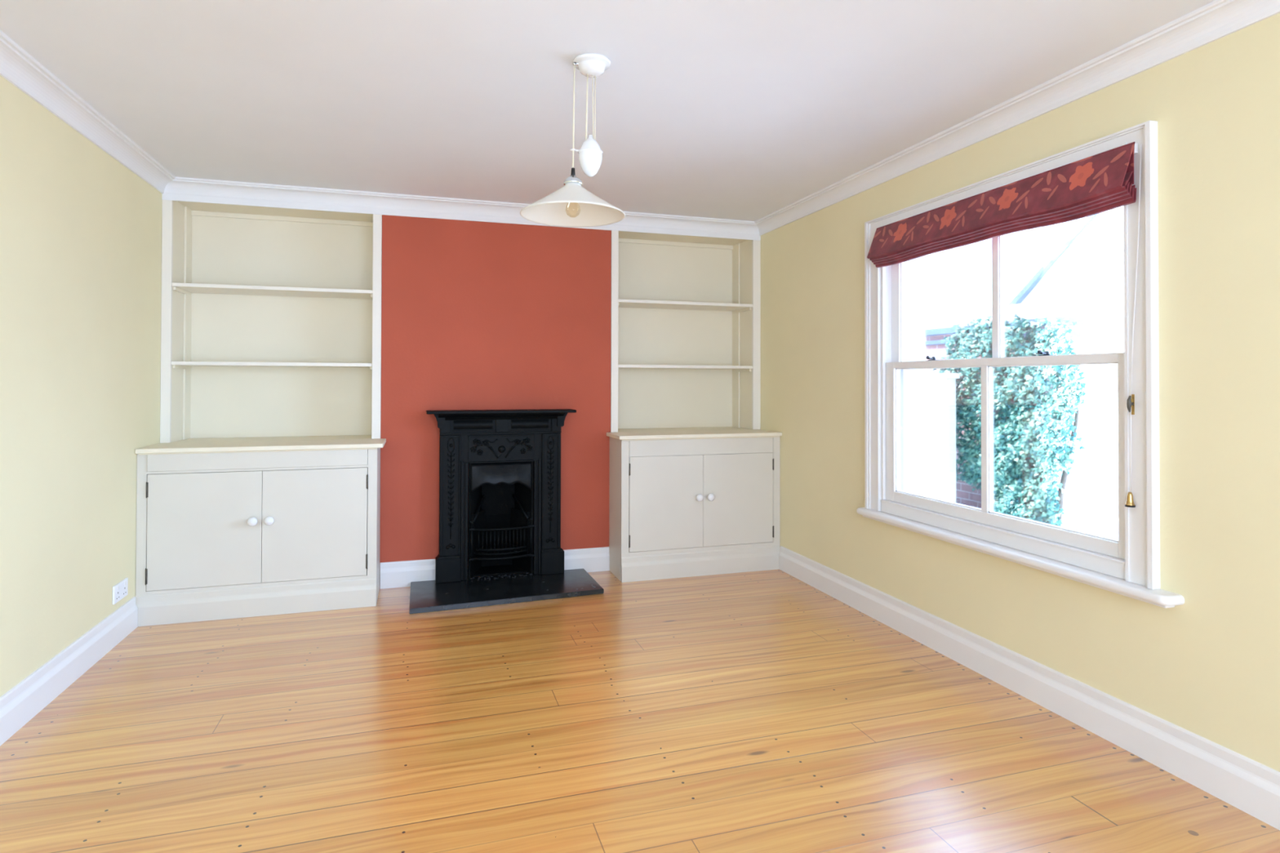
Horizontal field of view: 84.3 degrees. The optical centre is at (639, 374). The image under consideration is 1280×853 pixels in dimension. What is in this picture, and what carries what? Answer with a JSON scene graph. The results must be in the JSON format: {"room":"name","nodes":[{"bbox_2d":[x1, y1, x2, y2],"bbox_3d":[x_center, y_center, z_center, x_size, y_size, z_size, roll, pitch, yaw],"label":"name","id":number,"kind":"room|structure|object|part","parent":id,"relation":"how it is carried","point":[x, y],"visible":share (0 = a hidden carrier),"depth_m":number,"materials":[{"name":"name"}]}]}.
{"room":"living room","nodes":[
{"label":"living room","id":0,"kind":"room"},
{"bbox_2d":[0,75,162,697],"bbox_3d":[-2.003,0.070,1.128,0.280,2.476,6.845,0,-1,-17],"label":"wall","id":1,"kind":"structure","parent":0,"point":[81,231],"depth_m":3.00,"materials":[{"name":"yellow paint"}]},
{"bbox_2d":[0,596,137,746],"bbox_3d":[-1.757,1.225,0.817,0.018,0.161,6.126,0,-1,-17],"label":"baseboard","id":2,"kind":"structure","parent":1,"relation":"attached to","point":[20,704],"depth_m":2.96,"materials":[{"name":"white wood"}]},
{"bbox_2d":[0,30,175,193],"bbox_3d":[-1.773,-1.127,1.032,0.089,0.083,6.500,0,-1,-17],"label":"crown molding","id":3,"kind":"structure","parent":1,"relation":"attached to","point":[18,67],"depth_m":2.97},
{"bbox_2d":[112,577,128,604],"bbox_3d":[-2.611,1.087,3.555,0.012,0.088,0.170,0,-1,-17],"label":"wall socket","id":4,"kind":"object","parent":1,"relation":"attached to","point":[120,590],"visible":1,"depth_m":3.54,"materials":[{"name":"white plastic"}]},
{"bbox_2d":[379,528,380,555],"bbox_3d":[-1.079,0.115,5.105,4.411,2.476,0.200,0,-1,-17],"label":"wall","id":5,"kind":"structure","parent":0,"point":[380,528],"depth_m":4.78,"materials":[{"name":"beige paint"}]},
{"bbox_2d":[379,214,611,586],"bbox_3d":[-0.971,0.113,4.854,1.500,2.476,0.345,0,-1,-17],"label":"wall","id":6,"kind":"structure","parent":0,"point":[476,315],"depth_m":4.67,"materials":[{"name":"paint"}]},
{"bbox_2d":[161,193,760,240],"bbox_3d":[-0.943,-1.027,4.689,3.851,0.037,0.009,0,-1,-17],"label":"crown molding","id":7,"kind":"structure","parent":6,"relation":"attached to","point":[165,196],"depth_m":4.53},
{"bbox_2d":[164,177,759,235],"bbox_3d":[-0.930,-1.086,4.651,3.851,0.083,0.089,0,-1,-17],"label":"crown molding","id":8,"kind":"structure","parent":6,"relation":"attached to","point":[179,185],"depth_m":4.47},
{"bbox_2d":[379,546,609,589],"bbox_3d":[-0.923,1.268,4.667,1.488,0.161,0.018,0,-1,-17],"label":"baseboard","id":9,"kind":"structure","parent":6,"relation":"attached to","point":[401,574],"depth_m":4.53,"materials":[{"name":"white wood"}]},
{"bbox_2d":[0,0,1215,221],"bbox_3d":[-0.058,-1.306,1.853,4.411,0.300,7.605,0,-1,-17],"label":"ceiling","id":10,"kind":"structure","parent":0,"point":[729,109],"depth_m":2.76,"materials":[{"name":"white paint"}]},
{"bbox_2d":[520,53,625,226],"bbox_3d":[-0.243,-0.860,2.569,0.380,0.576,0.380,0,-1,-17],"label":"pendant light","id":11,"kind":"object","parent":10,"relation":"hanging from","point":[571,205],"visible":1,"depth_m":2.57,"materials":[{"name":"white ceramic"}]},
{"bbox_3d":[-0.243,-0.637,2.566,0.380,0.120,0.380,0,-1,-17],"label":"lamp shade","id":12,"kind":"part","parent":11,"relation":"part of","materials":[{"name":"white glass"}]},
{"bbox_3d":[-0.235,-0.816,2.571,0.038,0.007,0.022,0,-1,-17],"label":"arm","id":13,"kind":"part","parent":11,"relation":"part of","materials":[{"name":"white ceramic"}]},
{"bbox_2d":[0,568,1279,852],"bbox_3d":[-0.185,1.379,1.776,4.151,0.120,7.065,0,-1,-17],"label":"floor","id":14,"kind":"structure","parent":0,"point":[760,711],"depth_m":2.56,"materials":[{"name":"brown wood"}]},
{"bbox_2d":[134,435,386,626],"bbox_3d":[-2.185,0.871,4.250,1.234,0.942,0.754,0,-1,-17],"label":"base cabinet","id":15,"kind":"object","parent":14,"relation":"on","point":[227,527],"visible":1,"depth_m":3.93,"materials":[{"name":"white paint"}]},
{"bbox_3d":[-2.372,0.846,3.863,0.550,0.622,0.018,0,-1,-17],"label":"door","id":16,"kind":"part","parent":15,"relation":"part of","materials":[{"name":"white paint"}]},
{"bbox_3d":[-2.136,0.810,3.900,0.051,0.051,0.054,0,-1,-17],"label":"knob","id":17,"kind":"part","parent":15,"relation":"part of","materials":[{"name":"white ceramic"}]},
{"bbox_2d":[134,435,386,454],"bbox_3d":[-2.188,0.417,4.266,1.234,0.034,0.732,0,-1,-17],"label":"countertop","id":18,"kind":"structure","parent":15,"relation":"on","point":[300,443],"depth_m":4.04,"materials":[{"name":"beige paint"}]},
{"bbox_2d":[160,200,382,443],"bbox_3d":[-2.259,-0.328,4.451,1.201,1.458,0.353,0,-1,-17],"label":"bookcase","id":19,"kind":"object","parent":18,"relation":"on","point":[271,317],"visible":0.98,"depth_m":4.54,"materials":[{"name":"beige paint"}]},
{"bbox_3d":[-2.810,-0.331,4.285,0.050,1.458,0.318,0,-1,-17],"label":"panel","id":20,"kind":"part","parent":19,"relation":"part of","materials":[{"name":"beige paint"}]},
{"bbox_3d":[-2.259,-0.063,4.444,1.098,0.021,0.334,0,-1,-17],"label":"shelf","id":21,"kind":"part","parent":19,"relation":"part of","materials":[{"name":"white wood"}]},
{"bbox_3d":[-2.258,-0.523,4.449,1.098,0.021,0.334,0,-1,-17],"label":"shelf","id":22,"kind":"part","parent":19,"relation":"part of","materials":[{"name":"white wood"}]},
{"bbox_3d":[-2.258,-1.024,4.458,1.099,0.045,0.330,0,-1,-17],"label":"panel","id":23,"kind":"part","parent":19,"relation":"part of","materials":[{"name":"beige paint"}]},
{"bbox_3d":[-1.711,-0.325,4.627,0.052,1.458,0.318,0,-1,-17],"label":"panel","id":24,"kind":"part","parent":19,"relation":"part of","materials":[{"name":"beige paint"}]},
{"bbox_3d":[-2.057,0.810,3.924,0.051,0.051,0.054,0,-1,-17],"label":"knob","id":25,"kind":"part","parent":15,"relation":"part of","materials":[{"name":"white ceramic"}]},
{"bbox_3d":[-1.846,0.849,4.027,0.546,0.622,0.018,0,-1,-17],"label":"door","id":26,"kind":"part","parent":15,"relation":"part of","materials":[{"name":"white paint"}]},
{"bbox_2d":[408,568,604,613],"bbox_3d":[-0.830,1.331,4.389,1.136,0.030,0.562,0,-1,-17],"label":"hearth slab","id":27,"kind":"object","parent":14,"relation":"on","point":[428,596],"visible":1,"depth_m":4.31,"materials":[{"name":"black stone"}]},
{"bbox_2d":[426,408,576,583],"bbox_3d":[-0.929,0.775,4.694,0.944,1.088,0.401,0,-1,-17],"label":"fireplace","id":28,"kind":"object","parent":27,"relation":"on","point":[504,465],"visible":1,"depth_m":4.63,"materials":[{"name":"metal"}]},
{"bbox_2d":[426,408,576,428],"bbox_3d":[-0.895,0.286,4.596,0.944,0.112,0.183,0,-1,-17],"label":"mantel shelf","id":29,"kind":"object","parent":28,"relation":"attached to","point":[524,418],"depth_m":4.57,"materials":[{"name":"metal"}]},
{"bbox_2d":[471,462,531,493],"bbox_3d":[-0.901,0.671,4.607,0.390,0.190,0.048,0,-1,-17],"label":"hood","id":30,"kind":"object","parent":28,"relation":"attached to","point":[493,473],"depth_m":4.60,"materials":[{"name":"black metal"}]},
{"bbox_3d":[-0.900,0.482,4.607,0.424,0.180,0.022,0,-1,-17],"label":"relief panel","id":31,"kind":"part","parent":28,"relation":"part of","materials":[{"name":"metal"}]},
{"bbox_2d":[470,572,532,582],"bbox_3d":[-0.900,1.312,4.598,0.403,0.010,0.112,0,-1,-17],"label":"crumbs","id":32,"kind":"object","parent":27,"relation":"on","point":[531,574],"visible":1,"depth_m":4.60,"materials":[{"name":"black"}]},
{"bbox_2d":[606,426,782,582],"bbox_3d":[0.330,0.879,5.059,1.178,0.953,0.705,0,-1,-17],"label":"base cabinet","id":33,"kind":"object","parent":14,"relation":"on","point":[684,502],"visible":1,"depth_m":4.77,"materials":[{"name":"white paint"}]},
{"bbox_3d":[0.177,0.851,4.708,0.518,0.620,0.018,0,-1,-17],"label":"door","id":34,"kind":"part","parent":33,"relation":"part of","materials":[{"name":"white paint"}]},
{"bbox_2d":[606,426,782,440],"bbox_3d":[0.328,0.420,5.075,1.178,0.034,0.683,0,-1,-17],"label":"countertop","id":35,"kind":"structure","parent":33,"relation":"on","point":[702,433],"depth_m":4.86,"materials":[{"name":"beige paint"}]},
{"bbox_2d":[610,230,760,432],"bbox_3d":[0.295,-0.319,5.246,1.145,1.446,0.353,0,-1,-17],"label":"bookcase","id":36,"kind":"object","parent":35,"relation":"on","point":[686,310],"visible":0.83,"depth_m":5.38,"materials":[{"name":"beige paint"}]},
{"bbox_3d":[0.245,-0.318,5.409,1.145,1.446,0.012,0,-1,-17],"label":"panel","id":37,"kind":"part","parent":36,"relation":"part of","materials":[{"name":"beige paint"}]},
{"bbox_3d":[0.292,-1.010,5.251,1.034,0.045,0.330,0,-1,-17],"label":"panel","id":38,"kind":"part","parent":36,"relation":"part of","materials":[{"name":"beige paint"}]},
{"bbox_3d":[0.292,-0.513,5.243,1.034,0.021,0.334,0,-1,-17],"label":"shelf","id":39,"kind":"part","parent":36,"relation":"part of","materials":[{"name":"white wood"}]},
{"bbox_3d":[0.291,-0.056,5.239,1.034,0.021,0.334,0,-1,-17],"label":"shelf","id":40,"kind":"part","parent":36,"relation":"part of","materials":[{"name":"white wood"}]},
{"bbox_3d":[0.812,-0.316,5.412,0.060,1.446,0.318,0,-1,-17],"label":"panel","id":41,"kind":"part","parent":36,"relation":"part of","materials":[{"name":"beige paint"}]},
{"bbox_3d":[0.398,0.824,4.740,0.051,0.051,0.054,0,-1,-17],"label":"knob","id":42,"kind":"part","parent":33,"relation":"part of","materials":[{"name":"white ceramic"}]},
{"bbox_3d":[0.476,0.825,4.764,0.051,0.051,0.054,0,-1,-17],"label":"knob","id":43,"kind":"part","parent":33,"relation":"part of","materials":[{"name":"white ceramic"}]},
{"bbox_3d":[0.676,0.854,4.864,0.524,0.620,0.018,0,-1,-17],"label":"door","id":44,"kind":"part","parent":33,"relation":"part of","materials":[{"name":"white paint"}]},
{"bbox_2d":[760,13,1279,772],"bbox_3d":[1.982,0.150,2.222,0.280,2.596,7.125,0,-1,-17],"label":"wall","id":45,"kind":"structure","parent":0,"point":[1207,665],"depth_m":2.39,"materials":[{"name":"yellow paint"}]},
{"bbox_2d":[754,0,1279,235],"bbox_3d":[1.818,-1.107,2.150,0.089,0.083,6.500,0,-1,-17],"label":"crown molding","id":46,"kind":"structure","parent":45,"relation":"attached to","point":[1216,20],"depth_m":2.76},
{"bbox_2d":[856,120,1184,608],"bbox_3d":[1.646,-0.038,3.208,0.378,1.648,1.745,0,-1,-17],"label":"window","id":47,"kind":"structure","parent":45,"relation":"in","point":[953,454],"depth_m":3.16,"materials":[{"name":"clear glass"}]},
{"bbox_3d":[1.469,0.293,3.502,0.004,0.659,0.611,0,-1,-17],"label":"glass pane","id":48,"kind":"part","parent":47,"relation":"part of","materials":[{"name":"white"}]},
{"bbox_3d":[1.513,-0.400,3.519,0.004,0.664,0.645,0,-1,-17],"label":"glass pane","id":49,"kind":"part","parent":47,"relation":"part of","materials":[{"name":"white"}]},
{"bbox_3d":[1.611,-0.411,3.207,0.038,0.748,1.427,0,-1,-17],"label":"sash","id":50,"kind":"part","parent":47,"relation":"part of","materials":[{"name":"clear glass"}]},
{"bbox_3d":[1.673,-0.034,3.222,0.317,1.545,1.434,0,-1,-17],"label":"box frame","id":51,"kind":"part","parent":47,"relation":"part of","materials":[{"name":"white wood"}]},
{"bbox_2d":[866,141,1141,507],"bbox_3d":[1.487,-0.168,3.135,0.086,1.274,1.469,0,-1,-17],"label":"blind","id":52,"kind":"object","parent":47,"relation":"attached to","point":[1102,182],"visible":1,"depth_m":2.88,"materials":[{"name":"red fabric"}]},
{"bbox_3d":[1.730,-0.191,2.466,0.003,1.213,0.045,0,-1,-17],"label":"cord","id":53,"kind":"part","parent":52,"relation":"part of","materials":[{"name":"white fabric"}]},
{"bbox_3d":[1.567,0.299,3.186,0.038,0.747,1.427,0,-1,-17],"label":"sash","id":54,"kind":"part","parent":47,"relation":"part of","materials":[{"name":"white wood"}]},
{"bbox_3d":[1.501,0.762,3.155,0.078,0.047,1.745,0,-1,-17],"label":"sill","id":55,"kind":"part","parent":47,"relation":"part of","materials":[{"name":"white wood"}]},
{"bbox_3d":[1.663,0.286,2.877,0.004,0.659,0.626,0,-1,-17],"label":"glass pane","id":56,"kind":"part","parent":47,"relation":"part of","materials":[{"name":"white"}]},
{"bbox_3d":[1.712,-0.406,2.881,0.004,0.664,0.618,0,-1,-17],"label":"glass pane","id":57,"kind":"part","parent":47,"relation":"part of","materials":[{"name":"white"}]},
{"bbox_2d":[1126,394,1134,414],"bbox_3d":[1.719,0.105,2.477,0.033,0.072,0.016,0,-1,-30],"label":"cleat","id":58,"kind":"object","parent":47,"relation":"attached to","point":[1131,400],"visible":1,"depth_m":2.48,"materials":[{"name":"gold metal"}]},
{"bbox_3d":[1.730,0.105,2.485,0.004,0.072,0.014,0,-1,-17],"label":"plate","id":59,"kind":"part","parent":58,"relation":"part of","materials":[{"name":"gold metal"}]},
{"bbox_2d":[778,546,1279,830],"bbox_3d":[1.895,1.245,1.980,0.018,0.161,6.176,0,-1,-17],"label":"baseboard","id":60,"kind":"structure","parent":45,"relation":"attached to","point":[1246,784],"depth_m":2.69,"materials":[{"name":"white wood"}]},
{"label":"outside","id":61,"kind":"structure","parent":0,"visible":0},
{"bbox_2d":[1075,471,1118,539],"bbox_3d":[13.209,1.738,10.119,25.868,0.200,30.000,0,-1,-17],"label":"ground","id":62,"kind":"structure","parent":61,"point":[1096,495],"depth_m":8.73,"materials":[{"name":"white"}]},
{"bbox_2d":[1036,299,1083,529],"bbox_3d":[3.398,0.471,6.831,0.330,2.220,1.710,0,-1,-17],"label":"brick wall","id":63,"kind":"structure","parent":62,"relation":"on","point":[1060,308],"depth_m":6.07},
{"bbox_2d":[1036,314,1086,526],"bbox_3d":[3.191,0.523,6.200,0.398,2.123,1.636,0,-1,-19],"label":"tree","id":64,"kind":"object","parent":62,"relation":"on","point":[1073,392],"visible":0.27,"depth_m":5.66,"materials":[{"name":"green plant"}]},
{"bbox_3d":[3.351,0.655,6.216,0.085,1.861,1.202,0,-1,-17],"label":"stem","id":65,"kind":"part","parent":64,"relation":"part of","materials":[{"name":"green plant"}]},
{"bbox_2d":[1041,205,1124,477],"bbox_3d":[10.107,-0.960,11.380,5.070,5.210,8.200,0,-1,-17],"label":"neighbouring house","id":66,"kind":"structure","parent":62,"relation":"on","point":[1086,270],"depth_m":11.62,"materials":[{"name":"white stone"}]}
]}

